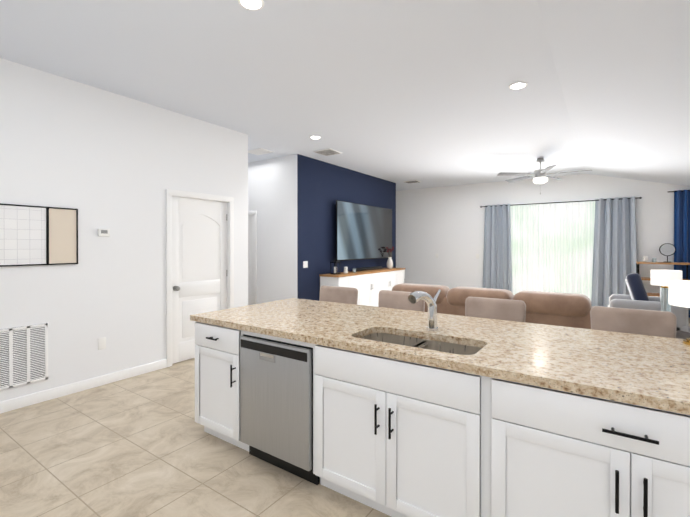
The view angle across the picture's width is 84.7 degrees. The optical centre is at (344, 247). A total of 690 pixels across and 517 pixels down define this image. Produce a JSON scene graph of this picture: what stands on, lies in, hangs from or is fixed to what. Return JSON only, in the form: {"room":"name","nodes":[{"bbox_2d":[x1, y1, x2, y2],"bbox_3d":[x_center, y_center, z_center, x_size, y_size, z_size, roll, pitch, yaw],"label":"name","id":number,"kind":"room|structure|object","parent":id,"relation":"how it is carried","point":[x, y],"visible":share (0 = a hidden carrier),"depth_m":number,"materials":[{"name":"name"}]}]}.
{"room":"kitchen","nodes":[
{"label":"kitchen","id":0,"kind":"room"},
{"bbox_2d":[0,58,247,401],"bbox_3d":[-3.408,-0.099,2.700,0.120,3.050,6.880,0,0,35],"label":"wall","id":1,"kind":"structure","parent":0,"point":[117,165],"depth_m":3.90,"materials":[{"name":"white paint"}]},
{"bbox_2d":[0,323,47,389],"bbox_3d":[-2.915,0.963,3.301,0.015,0.520,0.530,0,0,35],"label":"air vent","id":2,"kind":"object","parent":1,"relation":"in","point":[23,355],"visible":1,"depth_m":3.37,"materials":[{"name":"grey metal"}]},
{"bbox_2d":[0,203,77,266],"bbox_3d":[-2.885,-0.107,3.335,0.020,0.540,0.920,0,0,35],"label":"calendar board","id":3,"kind":"object","parent":1,"relation":"attached to","point":[35,235],"visible":0.96,"depth_m":3.45,"materials":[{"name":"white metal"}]},
{"bbox_2d":[0,359,166,413],"bbox_3d":[-3.707,1.379,2.155,0.015,0.100,5.630,0,0,35],"label":"baseboard","id":4,"kind":"structure","parent":1,"relation":"attached to","point":[35,398],"depth_m":3.70,"materials":[{"name":"white wood"}]},
{"bbox_2d":[98,337,105,349],"bbox_3d":[-2.506,0.990,3.902,0.007,0.120,0.075,0,0,35],"label":"outlet","id":5,"kind":"object","parent":1,"relation":"attached to","point":[101,343],"visible":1,"depth_m":3.90,"materials":[{"name":"white plastic"}]},
{"bbox_2d":[98,228,109,236],"bbox_3d":[-2.489,-0.155,3.906,0.023,0.080,0.110,0,0,35],"label":"thermostat","id":6,"kind":"object","parent":1,"relation":"attached to","point":[103,232],"visible":1,"depth_m":3.90,"materials":[{"name":"white plastic"}]},
{"bbox_2d":[166,189,233,366],"bbox_3d":[-1.866,0.359,4.894,0.152,2.110,0.980,0,0,35],"label":"door frame","id":7,"kind":"structure","parent":1,"relation":"attached to","point":[199,252],"depth_m":4.81,"materials":[{"name":"white wood"}]},
{"bbox_2d":[248,154,296,303],"bbox_3d":[-1.734,-0.124,7.351,2.260,3.050,0.120,0,0,35],"label":"wall","id":8,"kind":"structure","parent":0,"point":[272,192],"depth_m":6.96,"materials":[{"name":"white paint"}]},
{"bbox_2d":[248,211,256,304],"bbox_3d":[-2.052,0.345,7.556,0.945,2.110,0.128,0,0,35],"label":"door frame","id":9,"kind":"structure","parent":8,"relation":"attached to","point":[252,257],"depth_m":7.37,"materials":[{"name":"white wood"}]},
{"bbox_2d":[0,318,689,516],"bbox_3d":[0.686,1.468,4.138,10.140,0.100,14.120,0,0,35],"label":"floor","id":10,"kind":"structure","parent":0,"point":[144,445],"depth_m":2.48,"materials":[{"name":"tile"}]},
{"bbox_2d":[319,285,357,304],"bbox_3d":[-0.197,0.911,3.700,0.460,1.020,0.543,0,0,35],"label":"counter chair","id":11,"kind":"object","parent":10,"relation":"on","point":[346,295],"visible":0.23,"depth_m":3.83,"materials":[{"name":"beige fabric"}]},
{"bbox_2d":[319,268,404,306],"bbox_3d":[0.495,0.949,8.165,0.453,0.895,2.800,0,0,35],"label":"credenza","id":12,"kind":"object","parent":10,"relation":"on","point":[369,285],"visible":0.6,"depth_m":7.80,"materials":[{"name":"white wood"}]},
{"bbox_2d":[330,256,340,274],"bbox_3d":[-0.182,0.334,7.207,0.140,0.343,0.140,0,0,35],"label":"decorative lantern","id":13,"kind":"object","parent":12,"relation":"on","point":[335,268],"visible":1,"depth_m":7.18,"materials":[{"name":"black metal"}]},
{"bbox_2d":[356,266,381,271],"bbox_3d":[0.509,0.467,8.335,0.100,0.065,1.100,0,0,35],"label":"soundbar","id":14,"kind":"object","parent":12,"relation":"on","point":[368,268],"visible":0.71,"depth_m":8.27,"materials":[{"name":"black plastic"}]},
{"bbox_2d":[386,247,393,268],"bbox_3d":[1.068,0.238,8.980,0.193,0.517,0.236,0,0,35],"label":"flower vase","id":15,"kind":"object","parent":12,"relation":"on","point":[389,263],"visible":0.98,"depth_m":8.94,"materials":[{"name":"white ceramic"}]},
{"bbox_2d":[378,290,424,311],"bbox_3d":[0.388,0.913,3.298,0.460,1.020,0.543,0,0,35],"label":"counter chair","id":16,"kind":"object","parent":10,"relation":"on","point":[394,299],"visible":0.12,"depth_m":3.45,"materials":[{"name":"beige fabric"}]},
{"bbox_2d":[190,318,689,516],"bbox_3d":[0.547,0.992,2.136,3.600,0.876,0.811,0,0,35],"label":"kitchen island","id":17,"kind":"object","parent":10,"relation":"on","point":[457,416],"depth_m":1.70,"materials":[{"name":"white wood"}]},
{"bbox_2d":[240,334,318,484],"bbox_3d":[-0.293,1.009,2.618,0.608,0.835,0.594,0,0,35],"label":"dishwasher","id":18,"kind":"object","parent":17,"relation":"in","point":[276,403],"visible":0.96,"depth_m":2.35,"materials":[{"name":"silver metal"}]},
{"bbox_2d":[190,298,689,409],"bbox_3d":[0.658,0.533,2.294,3.660,0.040,1.140,0,0,35],"label":"island countertop","id":19,"kind":"structure","parent":17,"relation":"on","point":[636,367],"depth_m":2.01,"materials":[{"name":"beige stone"}]},
{"bbox_2d":[358,330,481,353],"bbox_3d":[0.403,0.648,2.137,0.780,0.213,0.400,0,0,35],"label":"sink","id":20,"kind":"object","parent":19,"relation":"in","point":[448,344],"depth_m":2.25,"materials":[{"name":"silver metal"}]},
{"bbox_2d":[408,289,440,330],"bbox_3d":[0.489,0.385,2.306,0.277,0.254,0.072,0,0,-44],"label":"faucet","id":21,"kind":"object","parent":19,"relation":"on","point":[414,297],"visible":1,"depth_m":2.33,"materials":[{"name":"silver metal"}]},
{"bbox_2d":[668,280,689,344],"bbox_3d":[1.872,0.349,2.003,0.245,0.330,0.245,0,0,35],"label":"light","id":22,"kind":"object","parent":19,"relation":"on","point":[679,293],"visible":1,"depth_m":1.99,"materials":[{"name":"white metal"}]},
{"bbox_2d":[465,297,525,321],"bbox_3d":[1.063,0.916,2.832,0.460,1.020,0.543,0,0,35],"label":"counter chair","id":23,"kind":"object","parent":10,"relation":"on","point":[500,309],"visible":0.12,"depth_m":2.97,"materials":[{"name":"beige fabric"}]},
{"bbox_2d":[392,283,603,328],"bbox_3d":[1.919,0.971,5.149,2.820,0.885,1.050,0,0,35],"label":"sofa","id":24,"kind":"object","parent":10,"relation":"on","point":[561,309],"visible":0.19,"depth_m":4.39,"materials":[{"name":"brown leather"}]},
{"bbox_2d":[590,306,676,337],"bbox_3d":[1.780,0.918,2.339,0.460,1.020,0.543,0,0,35],"label":"counter chair","id":25,"kind":"object","parent":10,"relation":"on","point":[644,322],"visible":0.19,"depth_m":2.48,"materials":[{"name":"beige fabric"}]},
{"bbox_2d":[608,273,689,332],"bbox_3d":[4.668,0.899,5.896,0.940,1.019,0.920,0,0,35],"label":"armchair","id":26,"kind":"object","parent":10,"relation":"on","point":[638,297],"visible":0.23,"depth_m":5.69,"materials":[{"name":"grey fabric"}]},
{"bbox_2d":[636,262,689,296],"bbox_3d":[6.237,0.846,7.432,0.800,1.110,0.450,0,0,35],"label":"desk","id":27,"kind":"object","parent":10,"relation":"on","point":[649,278],"visible":0.42,"depth_m":7.38,"materials":[{"name":"brown wood"}]},
{"bbox_2d":[643,256,656,261],"bbox_3d":[6.066,0.229,7.528,0.205,0.120,0.080,0,0,35],"label":"decorative piece","id":28,"kind":"object","parent":27,"relation":"on","point":[645,258],"visible":0.98,"depth_m":7.52,"materials":[{"name":"white ceramic"}]},
{"bbox_2d":[659,243,675,262],"bbox_3d":[6.292,0.102,7.384,0.250,0.375,0.120,0,0,35],"label":"decorative mirror","id":29,"kind":"object","parent":27,"relation":"on","point":[667,249],"visible":1,"depth_m":7.37,"materials":[{"name":"black metal"}]},
{"bbox_2d":[676,330,689,338],"bbox_3d":[3.038,1.114,3.584,0.460,0.615,0.460,0,0,35],"label":"side table","id":30,"kind":"object","parent":10,"relation":"on","point":[682,335],"visible":0.02,"depth_m":3.51,"materials":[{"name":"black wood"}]},
{"bbox_2d":[651,270,681,311],"bbox_3d":[3.038,0.510,3.581,0.230,0.590,0.230,0,0,35],"label":"table lamp","id":31,"kind":"object","parent":30,"relation":"on","point":[662,278],"visible":0.54,"depth_m":3.55,"materials":[{"name":"white fabric"}]},
{"bbox_2d":[0,0,689,190],"bbox_3d":[0.493,-1.231,3.843,10.140,1.038,13.440,0,0,35],"label":"ceiling","id":32,"kind":"structure","parent":0,"point":[398,92],"depth_m":3.49,"materials":[{"name":"white paint"}]},
{"bbox_2d":[238,0,263,10],"bbox_3d":[-0.618,-1.617,2.493,0.170,0.010,0.170,0,0,35],"label":"recessed light","id":33,"kind":"object","parent":32,"relation":"in","point":[253,5],"visible":1,"depth_m":2.51,"materials":[{"name":"white"}]},
{"bbox_2d":[248,148,273,154],"bbox_3d":[-1.464,-1.636,6.465,0.400,0.015,0.300,0,0,35],"label":"ceiling vent","id":34,"kind":"object","parent":32,"relation":"in","point":[259,151],"visible":0.88,"depth_m":6.42,"materials":[{"name":"white metal"}]},
{"bbox_2d":[310,135,320,138],"bbox_3d":[-0.437,-1.634,5.611,0.170,0.010,0.170,0,0,35],"label":"recessed light","id":35,"kind":"object","parent":32,"relation":"in","point":[315,137],"visible":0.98,"depth_m":5.60,"materials":[{"name":"white"}]},
{"bbox_2d":[313,148,341,155],"bbox_3d":[-0.293,-1.636,6.508,0.360,0.015,0.360,0,0,35],"label":"ceiling vent","id":36,"kind":"object","parent":32,"relation":"in","point":[326,152],"visible":0.98,"depth_m":6.48,"materials":[{"name":"white metal"}]},
{"bbox_2d":[403,180,420,182],"bbox_3d":[1.692,-1.652,9.512,0.360,0.015,0.300,0,0,35],"label":"ceiling vent","id":37,"kind":"object","parent":32,"relation":"in","point":[414,181],"visible":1,"depth_m":9.44,"materials":[{"name":"white metal"}]},
{"bbox_2d":[509,82,527,88],"bbox_3d":[1.738,-1.624,3.797,0.170,0.010,0.170,0,0,35],"label":"recessed light","id":38,"kind":"object","parent":32,"relation":"in","point":[517,85],"visible":0.98,"depth_m":3.78,"materials":[{"name":"white"}]},
{"bbox_2d":[497,158,589,193],"bbox_3d":[3.655,-1.314,6.967,1.501,0.665,1.560,0,0,35],"label":"ceiling fan","id":39,"kind":"object","parent":32,"relation":"hanging from","point":[539,176],"visible":1,"depth_m":6.94,"materials":[{"name":"grey metal"}]},
{"bbox_2d":[297,154,395,300],"bbox_3d":[0.236,-0.129,8.210,0.010,3.050,3.770,0,0,35],"label":"wall","id":40,"kind":"structure","parent":0,"point":[322,187],"depth_m":7.28,"materials":[{"name":"blue paint"}]},
{"bbox_2d":[303,261,307,267],"bbox_3d":[-0.712,0.304,6.819,0.007,0.120,0.120,0,0,35],"label":"light switch","id":41,"kind":"object","parent":40,"relation":"attached to","point":[305,264],"visible":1,"depth_m":6.81,"materials":[{"name":"white plastic"}]},
{"bbox_2d":[336,200,391,260],"bbox_3d":[0.448,-0.340,8.385,0.136,1.190,2.320,0,0,35],"label":"wall-mounted tv","id":42,"kind":"object","parent":40,"relation":"attached to","point":[363,231],"visible":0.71,"depth_m":8.16,"materials":[{"name":"black"}]},
{"bbox_2d":[396,174,689,292],"bbox_3d":[4.272,-0.135,9.333,9.900,3.050,0.120,0,0,35],"label":"wall","id":43,"kind":"structure","parent":0,"point":[446,224],"depth_m":9.86,"materials":[{"name":"white paint"}]},
{"bbox_2d":[480,196,641,306],"bbox_3d":[4.810,0.153,8.776,3.262,2.440,0.188,0,0,35],"label":"curtain","id":44,"kind":"object","parent":43,"relation":"attached to","point":[588,249],"visible":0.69,"depth_m":8.69,"materials":[{"name":"grey fabric"}]},
{"bbox_2d":[668,190,689,317],"bbox_3d":[6.986,0.121,7.282,1.200,2.520,0.075,0,0,35],"label":"curtain","id":45,"kind":"object","parent":43,"relation":"hanging from","point":[682,223],"visible":0.71,"depth_m":7.50,"materials":[{"name":"blue fabric"}]}
]}

